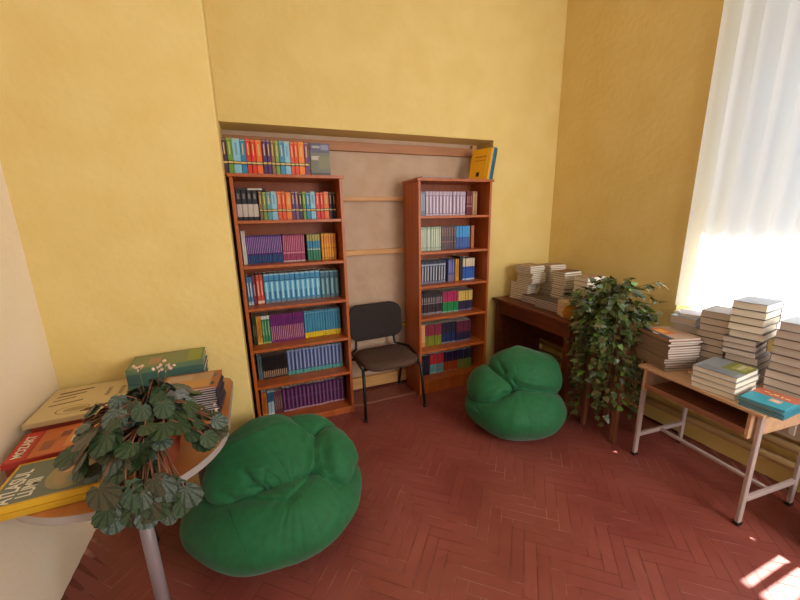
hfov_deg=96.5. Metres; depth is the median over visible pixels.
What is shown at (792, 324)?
book
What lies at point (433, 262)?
book
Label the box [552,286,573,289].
book
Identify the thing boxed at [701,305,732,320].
book
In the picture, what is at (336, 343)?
book
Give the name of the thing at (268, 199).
book
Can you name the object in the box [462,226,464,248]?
book
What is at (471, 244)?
book
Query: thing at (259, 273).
book
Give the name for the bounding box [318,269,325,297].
book
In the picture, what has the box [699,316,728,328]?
book
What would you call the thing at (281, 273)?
book
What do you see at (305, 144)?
book
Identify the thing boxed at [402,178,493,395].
bookcase
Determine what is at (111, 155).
wall pier
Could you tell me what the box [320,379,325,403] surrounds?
book
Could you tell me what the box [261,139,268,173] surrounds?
book
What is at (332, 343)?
book
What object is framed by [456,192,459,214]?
book
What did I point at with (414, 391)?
trim
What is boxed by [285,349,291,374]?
book
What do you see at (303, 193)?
book
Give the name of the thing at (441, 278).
book
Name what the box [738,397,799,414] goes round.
book
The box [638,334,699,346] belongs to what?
book
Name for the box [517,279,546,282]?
book
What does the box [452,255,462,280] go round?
book
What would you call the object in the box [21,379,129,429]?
book
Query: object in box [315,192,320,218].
book
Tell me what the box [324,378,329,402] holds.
book
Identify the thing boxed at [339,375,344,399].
book
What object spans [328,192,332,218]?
book
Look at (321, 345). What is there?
book
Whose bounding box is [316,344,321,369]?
book
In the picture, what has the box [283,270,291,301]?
book
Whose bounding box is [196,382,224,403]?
book
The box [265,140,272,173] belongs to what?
book
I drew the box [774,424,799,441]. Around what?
radiator
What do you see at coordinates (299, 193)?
book
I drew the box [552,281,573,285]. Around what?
book
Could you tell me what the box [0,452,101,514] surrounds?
book
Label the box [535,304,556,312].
book
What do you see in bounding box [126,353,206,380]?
book
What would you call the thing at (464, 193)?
book
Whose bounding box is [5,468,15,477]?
book
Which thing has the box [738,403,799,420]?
book
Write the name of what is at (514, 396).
bean bag
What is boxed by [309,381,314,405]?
book
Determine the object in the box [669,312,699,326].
book
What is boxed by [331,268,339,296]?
book
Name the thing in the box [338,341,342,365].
book
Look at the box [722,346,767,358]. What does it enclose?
book
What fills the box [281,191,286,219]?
book
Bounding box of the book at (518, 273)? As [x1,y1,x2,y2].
[517,273,546,276]
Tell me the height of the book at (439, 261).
0.212 m
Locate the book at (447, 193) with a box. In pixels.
[446,192,448,214]
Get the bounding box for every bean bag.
[180,414,361,576]
[465,345,566,440]
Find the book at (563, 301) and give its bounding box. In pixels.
[558,299,569,304]
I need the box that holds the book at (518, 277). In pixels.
[518,277,546,280]
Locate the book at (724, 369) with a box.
[692,357,758,383]
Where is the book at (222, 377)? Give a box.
[191,375,223,397]
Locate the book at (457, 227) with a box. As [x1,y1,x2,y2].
[456,226,458,248]
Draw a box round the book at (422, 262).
[421,261,423,283]
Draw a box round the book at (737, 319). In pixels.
[729,314,781,327]
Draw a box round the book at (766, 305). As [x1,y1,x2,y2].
[732,296,784,312]
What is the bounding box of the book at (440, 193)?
[439,191,442,215]
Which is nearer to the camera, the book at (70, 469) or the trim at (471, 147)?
the book at (70, 469)
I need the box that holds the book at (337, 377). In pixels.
[335,376,340,400]
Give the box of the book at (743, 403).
[739,401,799,418]
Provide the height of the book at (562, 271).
0.019 m
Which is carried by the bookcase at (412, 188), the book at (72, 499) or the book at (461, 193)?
the book at (461, 193)
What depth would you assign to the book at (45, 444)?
1.41 m
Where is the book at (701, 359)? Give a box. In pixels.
[696,356,707,361]
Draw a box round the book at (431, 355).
[428,353,432,373]
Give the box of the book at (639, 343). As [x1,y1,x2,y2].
[638,342,698,356]
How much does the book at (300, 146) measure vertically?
0.245 m
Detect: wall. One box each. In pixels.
[0,162,95,599]
[204,0,567,363]
[542,0,799,491]
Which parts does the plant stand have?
leg, leg, leg, leg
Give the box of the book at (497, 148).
[492,148,497,178]
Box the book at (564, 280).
[552,277,573,281]
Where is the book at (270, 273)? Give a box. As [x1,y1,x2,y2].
[267,271,275,302]
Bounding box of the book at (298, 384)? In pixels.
[297,383,303,407]
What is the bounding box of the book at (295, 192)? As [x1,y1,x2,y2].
[294,191,299,218]
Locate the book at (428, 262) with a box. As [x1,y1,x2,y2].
[423,260,429,283]
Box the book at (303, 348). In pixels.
[301,346,306,372]
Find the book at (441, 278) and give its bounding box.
[437,259,442,281]
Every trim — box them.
[222,134,471,157]
[343,197,403,200]
[346,248,403,255]
[353,368,405,389]
[354,391,416,405]
[470,146,476,165]
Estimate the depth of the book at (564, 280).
3.19 m
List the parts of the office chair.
leg, backrest, seat, leg, leg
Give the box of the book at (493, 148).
[488,148,493,178]
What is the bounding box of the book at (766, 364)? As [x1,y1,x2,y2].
[724,358,769,371]
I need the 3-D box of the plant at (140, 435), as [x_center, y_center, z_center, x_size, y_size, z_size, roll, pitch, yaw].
[-0.914,0.486,1.308,0.524,0.440,0.499,-6,14,-21]
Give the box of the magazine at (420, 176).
[413,176,452,178]
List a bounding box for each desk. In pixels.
[492,292,608,419]
[631,363,799,525]
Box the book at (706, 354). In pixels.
[699,350,724,358]
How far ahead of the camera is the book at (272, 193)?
2.73 m
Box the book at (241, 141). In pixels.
[239,139,247,172]
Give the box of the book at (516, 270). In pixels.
[516,270,544,273]
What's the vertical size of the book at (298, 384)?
0.220 m
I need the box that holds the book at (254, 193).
[251,191,259,219]
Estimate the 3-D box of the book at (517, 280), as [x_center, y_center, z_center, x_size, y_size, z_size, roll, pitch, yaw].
[1.285,-0.185,3.515,0.185,0.016,0.200,-7,15,-24]
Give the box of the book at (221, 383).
[194,383,221,399]
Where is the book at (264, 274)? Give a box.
[262,272,270,303]
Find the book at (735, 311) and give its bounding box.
[731,307,782,320]
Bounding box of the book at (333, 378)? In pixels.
[331,377,336,401]
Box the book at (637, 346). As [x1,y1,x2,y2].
[636,345,696,361]
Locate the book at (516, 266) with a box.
[516,266,544,269]
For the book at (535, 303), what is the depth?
3.15 m
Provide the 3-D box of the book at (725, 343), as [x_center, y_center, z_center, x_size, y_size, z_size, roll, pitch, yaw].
[2.061,0.258,2.133,0.205,0.033,0.150,-9,15,-30]
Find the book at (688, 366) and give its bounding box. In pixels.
[637,353,692,368]
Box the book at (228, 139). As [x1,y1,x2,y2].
[225,137,234,172]
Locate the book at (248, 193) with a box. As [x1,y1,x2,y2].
[246,191,253,219]
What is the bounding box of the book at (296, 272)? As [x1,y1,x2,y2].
[293,270,301,300]
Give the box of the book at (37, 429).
[31,398,129,432]
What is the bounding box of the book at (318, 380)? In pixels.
[317,379,322,404]
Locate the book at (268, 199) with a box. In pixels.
[265,192,272,219]
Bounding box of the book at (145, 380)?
[127,356,207,385]
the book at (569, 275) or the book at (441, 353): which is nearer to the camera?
the book at (569, 275)
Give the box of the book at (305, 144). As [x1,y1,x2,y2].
[303,142,309,174]
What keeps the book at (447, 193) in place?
on the bookcase at (412, 188)
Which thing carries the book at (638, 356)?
on the school desk at (675, 386)
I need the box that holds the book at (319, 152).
[309,143,330,174]
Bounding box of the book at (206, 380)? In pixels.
[165,369,221,390]
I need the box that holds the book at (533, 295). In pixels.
[522,293,545,298]
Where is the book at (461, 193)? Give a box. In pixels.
[459,192,462,214]
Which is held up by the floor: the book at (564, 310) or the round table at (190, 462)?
the round table at (190, 462)
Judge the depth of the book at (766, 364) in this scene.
2.09 m
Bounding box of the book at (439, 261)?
[433,259,440,282]
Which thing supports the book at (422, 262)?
on the bookcase at (412, 188)
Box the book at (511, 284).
[511,284,537,288]
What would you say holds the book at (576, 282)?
on the book at (576, 287)
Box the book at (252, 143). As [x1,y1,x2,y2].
[250,140,257,173]
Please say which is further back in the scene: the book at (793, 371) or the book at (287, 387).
the book at (287, 387)
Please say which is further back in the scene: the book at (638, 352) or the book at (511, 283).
the book at (511, 283)
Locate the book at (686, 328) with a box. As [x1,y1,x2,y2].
[673,322,699,333]
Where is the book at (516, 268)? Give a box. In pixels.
[515,268,543,271]
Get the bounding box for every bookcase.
[226,173,353,417]
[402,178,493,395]
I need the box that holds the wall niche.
[221,129,477,409]
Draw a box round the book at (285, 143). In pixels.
[283,141,290,173]
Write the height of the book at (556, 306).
0.016 m
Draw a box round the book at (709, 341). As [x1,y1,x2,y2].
[696,335,722,347]
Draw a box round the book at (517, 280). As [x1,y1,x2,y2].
[517,280,544,284]
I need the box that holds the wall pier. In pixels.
[0,0,255,485]
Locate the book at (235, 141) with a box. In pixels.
[231,138,242,172]
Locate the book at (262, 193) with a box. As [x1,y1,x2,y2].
[261,192,267,219]
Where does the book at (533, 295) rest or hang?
on the book
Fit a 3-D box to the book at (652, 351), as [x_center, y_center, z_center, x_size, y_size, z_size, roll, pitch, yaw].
[1.790,0.337,2.382,0.225,0.016,0.250,-2,13,-5]
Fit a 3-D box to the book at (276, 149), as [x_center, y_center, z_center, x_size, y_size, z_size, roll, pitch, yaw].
[-0.938,-1.064,2.715,0.029,0.242,0.165,-6,14,-21]
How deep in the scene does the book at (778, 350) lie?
1.91 m
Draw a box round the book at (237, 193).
[235,191,243,220]
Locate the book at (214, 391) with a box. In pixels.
[202,375,221,394]
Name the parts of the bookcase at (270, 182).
panel, panel, shelf, shelf, shelf, shelf, shelf, shelf, panel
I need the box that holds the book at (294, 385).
[293,383,299,408]
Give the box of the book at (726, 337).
[722,333,761,346]
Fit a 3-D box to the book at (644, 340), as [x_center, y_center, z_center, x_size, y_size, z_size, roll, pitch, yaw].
[1.784,0.288,2.368,0.225,0.016,0.250,-2,13,-4]
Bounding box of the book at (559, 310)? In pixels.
[557,308,572,313]
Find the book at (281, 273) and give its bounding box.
[278,271,286,301]
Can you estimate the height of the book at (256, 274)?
0.235 m
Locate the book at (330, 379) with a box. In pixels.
[328,377,333,401]
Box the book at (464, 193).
[462,192,465,214]
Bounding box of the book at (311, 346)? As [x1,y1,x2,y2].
[309,345,314,370]
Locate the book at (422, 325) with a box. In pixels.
[421,323,424,346]
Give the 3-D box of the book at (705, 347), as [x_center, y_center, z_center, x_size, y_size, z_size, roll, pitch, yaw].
[2.035,0.290,2.302,0.210,0.042,0.155,-8,15,-28]
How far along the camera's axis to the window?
2.72 m
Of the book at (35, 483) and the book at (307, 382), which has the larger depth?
the book at (307, 382)
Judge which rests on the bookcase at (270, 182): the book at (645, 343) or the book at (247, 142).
the book at (247, 142)
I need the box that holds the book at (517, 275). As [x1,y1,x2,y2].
[517,275,545,278]
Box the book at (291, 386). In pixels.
[289,384,295,409]
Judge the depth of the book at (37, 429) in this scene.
1.55 m
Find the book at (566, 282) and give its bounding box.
[553,279,573,283]
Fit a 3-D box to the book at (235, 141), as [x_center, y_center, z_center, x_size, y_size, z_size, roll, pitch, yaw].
[-1.194,-1.038,2.619,0.050,0.245,0.165,-6,14,-21]
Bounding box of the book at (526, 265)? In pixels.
[515,263,544,267]
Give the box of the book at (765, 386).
[763,384,799,398]
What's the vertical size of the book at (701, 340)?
0.016 m
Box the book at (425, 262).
[421,260,426,283]
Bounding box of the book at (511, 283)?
[511,283,537,286]
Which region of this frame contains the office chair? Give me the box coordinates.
[349,301,425,422]
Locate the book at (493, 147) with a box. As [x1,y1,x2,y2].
[489,147,494,178]
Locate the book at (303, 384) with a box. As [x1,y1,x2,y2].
[301,382,306,407]
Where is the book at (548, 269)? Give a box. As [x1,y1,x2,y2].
[544,268,565,270]
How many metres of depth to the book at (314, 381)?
3.18 m
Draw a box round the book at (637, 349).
[636,348,695,363]
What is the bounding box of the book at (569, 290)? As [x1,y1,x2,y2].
[552,287,572,292]
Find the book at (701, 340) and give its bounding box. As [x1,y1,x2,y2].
[642,331,703,344]
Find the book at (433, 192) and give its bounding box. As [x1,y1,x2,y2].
[432,191,435,215]
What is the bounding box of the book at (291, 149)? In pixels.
[289,142,295,174]
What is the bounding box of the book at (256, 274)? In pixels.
[255,272,261,303]
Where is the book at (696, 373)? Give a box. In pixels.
[692,370,759,388]
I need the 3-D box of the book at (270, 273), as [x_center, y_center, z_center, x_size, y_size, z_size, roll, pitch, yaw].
[-1.051,-0.107,2.923,0.040,0.235,0.150,-6,14,-21]
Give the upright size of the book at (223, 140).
0.245 m
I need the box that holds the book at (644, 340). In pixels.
[642,339,701,351]
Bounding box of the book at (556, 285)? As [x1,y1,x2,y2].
[551,283,573,287]
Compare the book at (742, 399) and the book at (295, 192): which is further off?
the book at (295, 192)
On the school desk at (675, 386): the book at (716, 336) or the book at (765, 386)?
the book at (765, 386)
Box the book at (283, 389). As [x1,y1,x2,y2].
[281,386,287,411]
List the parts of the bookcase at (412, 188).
panel, panel, panel, shelf, shelf, shelf, shelf, shelf, shelf, panel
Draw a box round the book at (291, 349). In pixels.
[290,348,295,373]
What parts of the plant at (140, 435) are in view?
flower, pot, flower, flower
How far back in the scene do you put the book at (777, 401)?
1.83 m
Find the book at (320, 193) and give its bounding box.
[319,192,324,218]
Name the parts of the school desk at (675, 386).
leg, panel, leg, leg, panel, leg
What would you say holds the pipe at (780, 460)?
attached to the wall at (637, 74)
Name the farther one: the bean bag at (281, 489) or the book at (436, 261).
the book at (436, 261)
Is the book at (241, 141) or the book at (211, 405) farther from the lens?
the book at (241, 141)
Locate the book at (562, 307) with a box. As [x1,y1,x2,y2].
[557,304,577,308]
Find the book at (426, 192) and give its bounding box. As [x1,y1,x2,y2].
[425,191,428,215]
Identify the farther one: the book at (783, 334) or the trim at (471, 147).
the trim at (471, 147)
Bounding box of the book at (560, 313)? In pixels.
[557,310,571,315]
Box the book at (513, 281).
[511,280,533,284]
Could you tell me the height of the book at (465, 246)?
0.214 m
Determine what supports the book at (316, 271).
on the bookcase at (270, 182)
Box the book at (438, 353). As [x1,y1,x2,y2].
[435,352,439,372]
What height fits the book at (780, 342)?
0.046 m
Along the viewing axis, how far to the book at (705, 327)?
2.21 m
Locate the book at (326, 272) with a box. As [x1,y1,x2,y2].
[322,268,329,296]
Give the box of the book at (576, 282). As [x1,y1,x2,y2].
[573,280,594,286]
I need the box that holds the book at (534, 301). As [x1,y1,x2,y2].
[534,301,556,308]
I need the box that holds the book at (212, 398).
[195,381,222,401]
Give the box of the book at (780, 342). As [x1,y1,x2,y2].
[772,337,799,350]
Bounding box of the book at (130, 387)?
[128,366,206,390]
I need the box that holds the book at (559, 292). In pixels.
[551,289,570,294]
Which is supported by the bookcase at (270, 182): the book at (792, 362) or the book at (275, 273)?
the book at (275, 273)
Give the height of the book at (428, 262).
0.212 m
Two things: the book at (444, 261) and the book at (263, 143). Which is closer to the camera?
the book at (263, 143)
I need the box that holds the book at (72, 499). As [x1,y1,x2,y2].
[0,492,85,521]
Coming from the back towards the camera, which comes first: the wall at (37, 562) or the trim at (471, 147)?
the trim at (471, 147)
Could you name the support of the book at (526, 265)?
on the book at (516, 266)
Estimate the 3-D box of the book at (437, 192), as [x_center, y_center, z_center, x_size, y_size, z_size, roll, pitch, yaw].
[0.312,-0.891,3.313,0.035,0.212,0.150,-6,14,-21]
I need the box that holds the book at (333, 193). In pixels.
[332,192,335,218]
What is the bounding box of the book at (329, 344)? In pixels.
[327,343,332,367]
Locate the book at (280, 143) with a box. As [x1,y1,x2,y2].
[278,141,285,173]
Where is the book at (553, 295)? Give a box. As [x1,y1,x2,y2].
[550,294,572,298]
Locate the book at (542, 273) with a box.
[518,272,546,275]
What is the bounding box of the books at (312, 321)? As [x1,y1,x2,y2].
[235,188,476,415]
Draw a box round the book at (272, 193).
[270,191,277,219]
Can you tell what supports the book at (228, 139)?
on the bookcase at (270, 182)
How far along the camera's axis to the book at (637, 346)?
2.29 m
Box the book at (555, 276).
[553,275,574,278]
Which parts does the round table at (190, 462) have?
leg, leg, leg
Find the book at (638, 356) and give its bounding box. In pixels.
[637,355,691,371]
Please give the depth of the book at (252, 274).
2.81 m
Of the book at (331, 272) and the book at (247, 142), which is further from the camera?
the book at (331, 272)
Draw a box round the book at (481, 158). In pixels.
[468,147,492,178]
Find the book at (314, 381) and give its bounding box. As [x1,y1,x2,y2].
[313,380,318,405]
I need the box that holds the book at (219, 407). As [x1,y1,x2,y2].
[205,389,224,410]
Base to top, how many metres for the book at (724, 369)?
0.032 m
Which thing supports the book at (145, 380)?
on the book at (130, 387)
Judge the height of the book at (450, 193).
0.212 m
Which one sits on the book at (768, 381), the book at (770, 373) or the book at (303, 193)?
the book at (770, 373)
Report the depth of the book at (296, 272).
2.92 m
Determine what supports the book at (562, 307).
on the book at (564, 310)
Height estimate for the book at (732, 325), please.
0.042 m
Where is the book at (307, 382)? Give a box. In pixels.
[305,381,310,406]
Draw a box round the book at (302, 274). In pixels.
[298,269,306,299]
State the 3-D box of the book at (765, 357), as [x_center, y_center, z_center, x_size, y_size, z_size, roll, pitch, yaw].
[2.079,0.331,2.134,0.205,0.042,0.150,-8,15,-28]
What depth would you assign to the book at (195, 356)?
1.84 m
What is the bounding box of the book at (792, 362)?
[769,353,799,368]
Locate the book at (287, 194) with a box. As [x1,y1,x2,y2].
[285,192,292,219]
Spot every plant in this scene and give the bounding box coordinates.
[53,359,228,534]
[562,275,666,426]
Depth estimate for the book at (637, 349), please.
2.29 m
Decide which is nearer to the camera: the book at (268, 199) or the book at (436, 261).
the book at (268, 199)
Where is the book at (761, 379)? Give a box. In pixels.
[756,375,764,384]
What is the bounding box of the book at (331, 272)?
[326,268,334,296]
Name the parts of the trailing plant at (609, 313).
pot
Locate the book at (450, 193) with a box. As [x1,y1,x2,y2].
[449,192,451,214]
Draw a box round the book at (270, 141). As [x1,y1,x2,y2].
[269,140,276,173]
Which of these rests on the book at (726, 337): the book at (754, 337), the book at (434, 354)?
the book at (754, 337)
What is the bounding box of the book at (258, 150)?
[254,140,263,173]
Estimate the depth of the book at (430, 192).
3.21 m
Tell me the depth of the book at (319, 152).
2.77 m
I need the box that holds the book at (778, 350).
[770,345,799,359]
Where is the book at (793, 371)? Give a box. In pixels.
[767,361,799,376]
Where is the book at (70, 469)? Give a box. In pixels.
[60,465,74,471]
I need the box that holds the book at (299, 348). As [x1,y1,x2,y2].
[297,347,303,372]
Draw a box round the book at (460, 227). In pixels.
[459,226,461,248]
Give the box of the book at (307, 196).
[305,192,310,218]
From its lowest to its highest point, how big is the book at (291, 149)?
0.241 m
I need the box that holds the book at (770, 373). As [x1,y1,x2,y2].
[764,368,799,385]
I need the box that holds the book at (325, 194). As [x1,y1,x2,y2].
[323,192,329,218]
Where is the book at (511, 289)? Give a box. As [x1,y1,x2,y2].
[510,289,537,293]
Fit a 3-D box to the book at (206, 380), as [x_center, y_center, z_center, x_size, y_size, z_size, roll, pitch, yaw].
[-1.014,0.399,1.733,0.250,0.012,0.200,-6,14,-18]
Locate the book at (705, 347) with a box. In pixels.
[699,343,725,354]
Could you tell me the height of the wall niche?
2.422 m
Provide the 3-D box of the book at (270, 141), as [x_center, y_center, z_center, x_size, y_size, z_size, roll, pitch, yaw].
[-0.967,-1.064,2.708,0.027,0.246,0.165,-6,14,-21]
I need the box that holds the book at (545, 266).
[545,266,566,268]
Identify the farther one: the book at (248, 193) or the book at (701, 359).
the book at (248, 193)
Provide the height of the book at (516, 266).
0.016 m
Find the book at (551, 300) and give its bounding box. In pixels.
[535,296,557,304]
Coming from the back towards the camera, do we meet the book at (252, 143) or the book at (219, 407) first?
the book at (252, 143)
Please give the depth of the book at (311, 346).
3.10 m
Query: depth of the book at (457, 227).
3.39 m
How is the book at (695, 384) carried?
on the school desk at (675, 386)
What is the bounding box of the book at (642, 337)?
[640,336,701,349]
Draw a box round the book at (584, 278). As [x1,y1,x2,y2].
[574,274,606,281]
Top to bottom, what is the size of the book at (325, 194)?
0.210 m
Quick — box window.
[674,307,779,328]
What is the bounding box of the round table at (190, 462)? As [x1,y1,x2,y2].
[15,378,233,599]
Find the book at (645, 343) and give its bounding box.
[639,341,700,354]
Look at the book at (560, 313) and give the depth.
2.88 m
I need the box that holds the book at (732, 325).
[728,321,777,334]
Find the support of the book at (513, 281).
on the book at (511, 283)
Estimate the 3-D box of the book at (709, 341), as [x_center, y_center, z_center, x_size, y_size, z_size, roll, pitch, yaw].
[2.036,0.248,2.294,0.210,0.042,0.155,-8,15,-26]
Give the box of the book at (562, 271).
[552,269,581,274]
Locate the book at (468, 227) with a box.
[460,225,469,247]
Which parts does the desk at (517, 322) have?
leg, panel, leg, panel, leg, panel, leg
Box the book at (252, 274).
[251,273,257,304]
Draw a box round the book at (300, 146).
[297,142,305,174]
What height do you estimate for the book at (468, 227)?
0.214 m
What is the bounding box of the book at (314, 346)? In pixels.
[312,345,317,370]
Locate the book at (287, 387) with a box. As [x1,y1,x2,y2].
[285,385,291,410]
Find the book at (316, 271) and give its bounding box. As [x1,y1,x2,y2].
[312,268,320,297]
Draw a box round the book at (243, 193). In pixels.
[240,191,248,219]
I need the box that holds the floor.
[61,379,799,599]
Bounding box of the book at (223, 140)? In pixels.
[221,138,229,176]
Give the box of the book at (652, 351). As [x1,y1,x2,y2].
[638,345,700,359]
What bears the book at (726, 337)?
on the book at (725, 343)
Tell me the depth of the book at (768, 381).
1.93 m
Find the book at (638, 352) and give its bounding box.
[636,350,697,366]
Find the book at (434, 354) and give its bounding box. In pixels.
[432,352,436,372]
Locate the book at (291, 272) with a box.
[288,270,296,300]
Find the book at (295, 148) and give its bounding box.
[293,142,299,174]
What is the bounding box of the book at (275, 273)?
[272,271,280,301]
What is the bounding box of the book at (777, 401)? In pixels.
[739,387,799,412]
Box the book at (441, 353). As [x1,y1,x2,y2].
[438,351,442,371]
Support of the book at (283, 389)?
on the bookcase at (270, 182)
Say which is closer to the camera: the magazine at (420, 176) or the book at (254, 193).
the book at (254, 193)
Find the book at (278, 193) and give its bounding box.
[276,191,282,219]
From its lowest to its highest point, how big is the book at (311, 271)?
0.235 m
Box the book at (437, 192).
[436,191,438,215]
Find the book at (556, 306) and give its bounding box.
[535,300,557,307]
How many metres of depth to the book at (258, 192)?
2.70 m
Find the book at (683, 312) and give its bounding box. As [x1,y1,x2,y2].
[679,309,701,318]
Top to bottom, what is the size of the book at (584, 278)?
0.038 m
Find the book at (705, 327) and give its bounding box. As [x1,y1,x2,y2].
[699,323,729,333]
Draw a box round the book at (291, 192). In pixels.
[290,191,296,218]
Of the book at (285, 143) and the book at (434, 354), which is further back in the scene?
the book at (434, 354)
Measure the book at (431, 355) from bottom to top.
0.208 m
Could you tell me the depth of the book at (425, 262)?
3.34 m
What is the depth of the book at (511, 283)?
3.50 m
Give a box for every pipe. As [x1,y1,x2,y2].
[539,348,795,471]
[540,338,799,454]
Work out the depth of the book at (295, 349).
3.05 m
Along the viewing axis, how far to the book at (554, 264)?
3.51 m
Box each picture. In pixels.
[45,458,96,488]
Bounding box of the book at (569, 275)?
[552,273,581,276]
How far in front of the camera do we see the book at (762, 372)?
2.10 m
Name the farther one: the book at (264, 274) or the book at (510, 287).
the book at (510, 287)
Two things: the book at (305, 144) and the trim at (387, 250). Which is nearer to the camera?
the book at (305, 144)
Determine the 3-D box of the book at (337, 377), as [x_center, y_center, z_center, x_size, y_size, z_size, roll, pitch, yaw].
[-0.589,0.800,3.324,0.033,0.220,0.150,-6,14,-21]
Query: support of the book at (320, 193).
on the bookcase at (270, 182)
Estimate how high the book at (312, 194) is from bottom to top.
0.212 m
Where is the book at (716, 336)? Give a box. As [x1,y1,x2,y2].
[695,328,723,341]
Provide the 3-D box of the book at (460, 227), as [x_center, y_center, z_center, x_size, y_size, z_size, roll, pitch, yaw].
[0.550,-0.611,3.469,0.030,0.214,0.150,-6,14,-21]
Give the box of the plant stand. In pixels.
[580,337,646,443]
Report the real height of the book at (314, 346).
0.223 m
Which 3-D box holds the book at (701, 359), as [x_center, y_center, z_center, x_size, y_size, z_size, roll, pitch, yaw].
[2.035,0.374,2.325,0.210,0.042,0.155,-8,15,-28]
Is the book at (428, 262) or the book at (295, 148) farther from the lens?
the book at (428, 262)
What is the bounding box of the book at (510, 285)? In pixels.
[510,285,537,290]
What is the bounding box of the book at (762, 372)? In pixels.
[758,369,765,377]
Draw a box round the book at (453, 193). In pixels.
[452,192,455,214]
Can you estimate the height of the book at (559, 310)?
0.017 m
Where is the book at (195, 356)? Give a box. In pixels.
[125,347,205,375]
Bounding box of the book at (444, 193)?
[442,191,445,215]
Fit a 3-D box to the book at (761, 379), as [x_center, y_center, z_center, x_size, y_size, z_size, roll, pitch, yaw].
[2.082,0.456,2.161,0.205,0.042,0.150,-8,15,-26]
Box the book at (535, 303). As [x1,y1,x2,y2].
[535,303,556,310]
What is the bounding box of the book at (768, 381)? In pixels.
[762,376,799,394]
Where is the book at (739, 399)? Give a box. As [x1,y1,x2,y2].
[738,399,798,416]
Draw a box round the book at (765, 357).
[724,351,770,366]
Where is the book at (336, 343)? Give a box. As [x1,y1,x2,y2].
[334,342,339,366]
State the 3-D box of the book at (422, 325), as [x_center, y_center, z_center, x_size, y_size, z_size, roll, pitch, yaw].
[0.197,0.337,3.535,0.046,0.226,0.150,-6,14,-21]
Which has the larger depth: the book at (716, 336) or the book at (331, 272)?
the book at (331, 272)
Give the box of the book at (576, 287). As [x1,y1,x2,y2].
[574,285,595,291]
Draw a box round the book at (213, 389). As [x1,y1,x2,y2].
[200,374,221,391]
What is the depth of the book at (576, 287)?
3.02 m
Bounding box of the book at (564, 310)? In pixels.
[557,306,575,311]
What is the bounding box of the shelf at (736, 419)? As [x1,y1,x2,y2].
[644,381,748,434]
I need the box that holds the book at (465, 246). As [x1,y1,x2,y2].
[464,226,466,247]
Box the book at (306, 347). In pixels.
[305,346,310,371]
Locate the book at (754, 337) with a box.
[729,329,777,342]
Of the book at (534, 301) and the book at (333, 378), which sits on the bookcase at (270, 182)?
the book at (333, 378)
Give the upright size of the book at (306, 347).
0.223 m
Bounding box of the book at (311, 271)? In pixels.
[307,269,315,298]
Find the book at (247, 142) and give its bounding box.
[244,139,252,173]
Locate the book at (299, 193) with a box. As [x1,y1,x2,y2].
[298,192,303,218]
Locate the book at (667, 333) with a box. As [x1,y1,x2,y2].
[639,326,701,341]
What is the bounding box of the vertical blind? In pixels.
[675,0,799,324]
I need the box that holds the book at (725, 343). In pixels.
[722,341,767,352]
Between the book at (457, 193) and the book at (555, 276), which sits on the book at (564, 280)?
the book at (555, 276)
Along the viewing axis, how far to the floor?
1.97 m
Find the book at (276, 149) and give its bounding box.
[274,141,280,173]
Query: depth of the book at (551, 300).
3.18 m
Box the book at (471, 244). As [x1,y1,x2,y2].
[464,225,473,247]
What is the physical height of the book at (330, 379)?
0.220 m
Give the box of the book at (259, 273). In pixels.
[258,272,264,303]
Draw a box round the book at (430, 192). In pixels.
[429,191,431,215]
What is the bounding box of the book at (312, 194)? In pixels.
[309,192,315,218]
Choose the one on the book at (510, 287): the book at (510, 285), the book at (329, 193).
the book at (510, 285)
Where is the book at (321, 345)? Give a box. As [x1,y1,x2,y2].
[320,344,325,368]
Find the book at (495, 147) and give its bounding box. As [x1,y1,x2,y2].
[490,147,496,178]
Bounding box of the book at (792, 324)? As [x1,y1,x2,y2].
[778,316,799,332]
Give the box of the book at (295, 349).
[294,348,299,373]
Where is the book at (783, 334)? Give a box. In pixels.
[775,329,799,341]
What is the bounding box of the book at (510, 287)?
[510,287,537,291]
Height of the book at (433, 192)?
0.212 m
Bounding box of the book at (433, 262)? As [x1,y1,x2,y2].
[426,259,434,282]
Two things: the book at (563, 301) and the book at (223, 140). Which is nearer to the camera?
the book at (223, 140)
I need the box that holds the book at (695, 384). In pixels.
[691,381,757,400]
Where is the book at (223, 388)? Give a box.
[203,388,223,409]
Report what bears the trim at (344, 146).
attached to the wall at (483, 74)
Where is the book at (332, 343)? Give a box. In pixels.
[331,342,335,367]
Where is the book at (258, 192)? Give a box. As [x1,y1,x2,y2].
[257,191,263,219]
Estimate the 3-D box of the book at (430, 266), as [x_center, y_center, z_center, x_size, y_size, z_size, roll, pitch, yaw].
[0.265,-0.277,3.431,0.029,0.212,0.150,-5,14,-22]
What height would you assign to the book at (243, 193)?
0.215 m
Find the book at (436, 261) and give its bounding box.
[430,259,437,282]
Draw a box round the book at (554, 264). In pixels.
[540,262,565,266]
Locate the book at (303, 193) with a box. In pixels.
[301,192,306,218]
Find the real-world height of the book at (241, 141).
0.242 m
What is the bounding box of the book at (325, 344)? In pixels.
[324,343,328,368]
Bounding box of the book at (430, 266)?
[423,259,431,282]
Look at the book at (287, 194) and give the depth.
2.77 m
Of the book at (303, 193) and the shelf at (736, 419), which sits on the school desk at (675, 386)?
the shelf at (736, 419)
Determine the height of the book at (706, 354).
0.042 m
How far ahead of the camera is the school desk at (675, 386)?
2.08 m
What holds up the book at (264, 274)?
on the bookcase at (270, 182)
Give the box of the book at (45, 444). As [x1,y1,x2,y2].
[0,418,101,470]
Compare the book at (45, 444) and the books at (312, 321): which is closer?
the book at (45, 444)
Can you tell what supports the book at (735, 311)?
on the book at (737, 319)
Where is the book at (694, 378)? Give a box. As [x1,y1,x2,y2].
[691,375,755,394]
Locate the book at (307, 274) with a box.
[302,269,310,298]
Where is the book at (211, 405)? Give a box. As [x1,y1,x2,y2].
[204,387,223,407]
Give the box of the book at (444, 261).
[436,258,445,281]

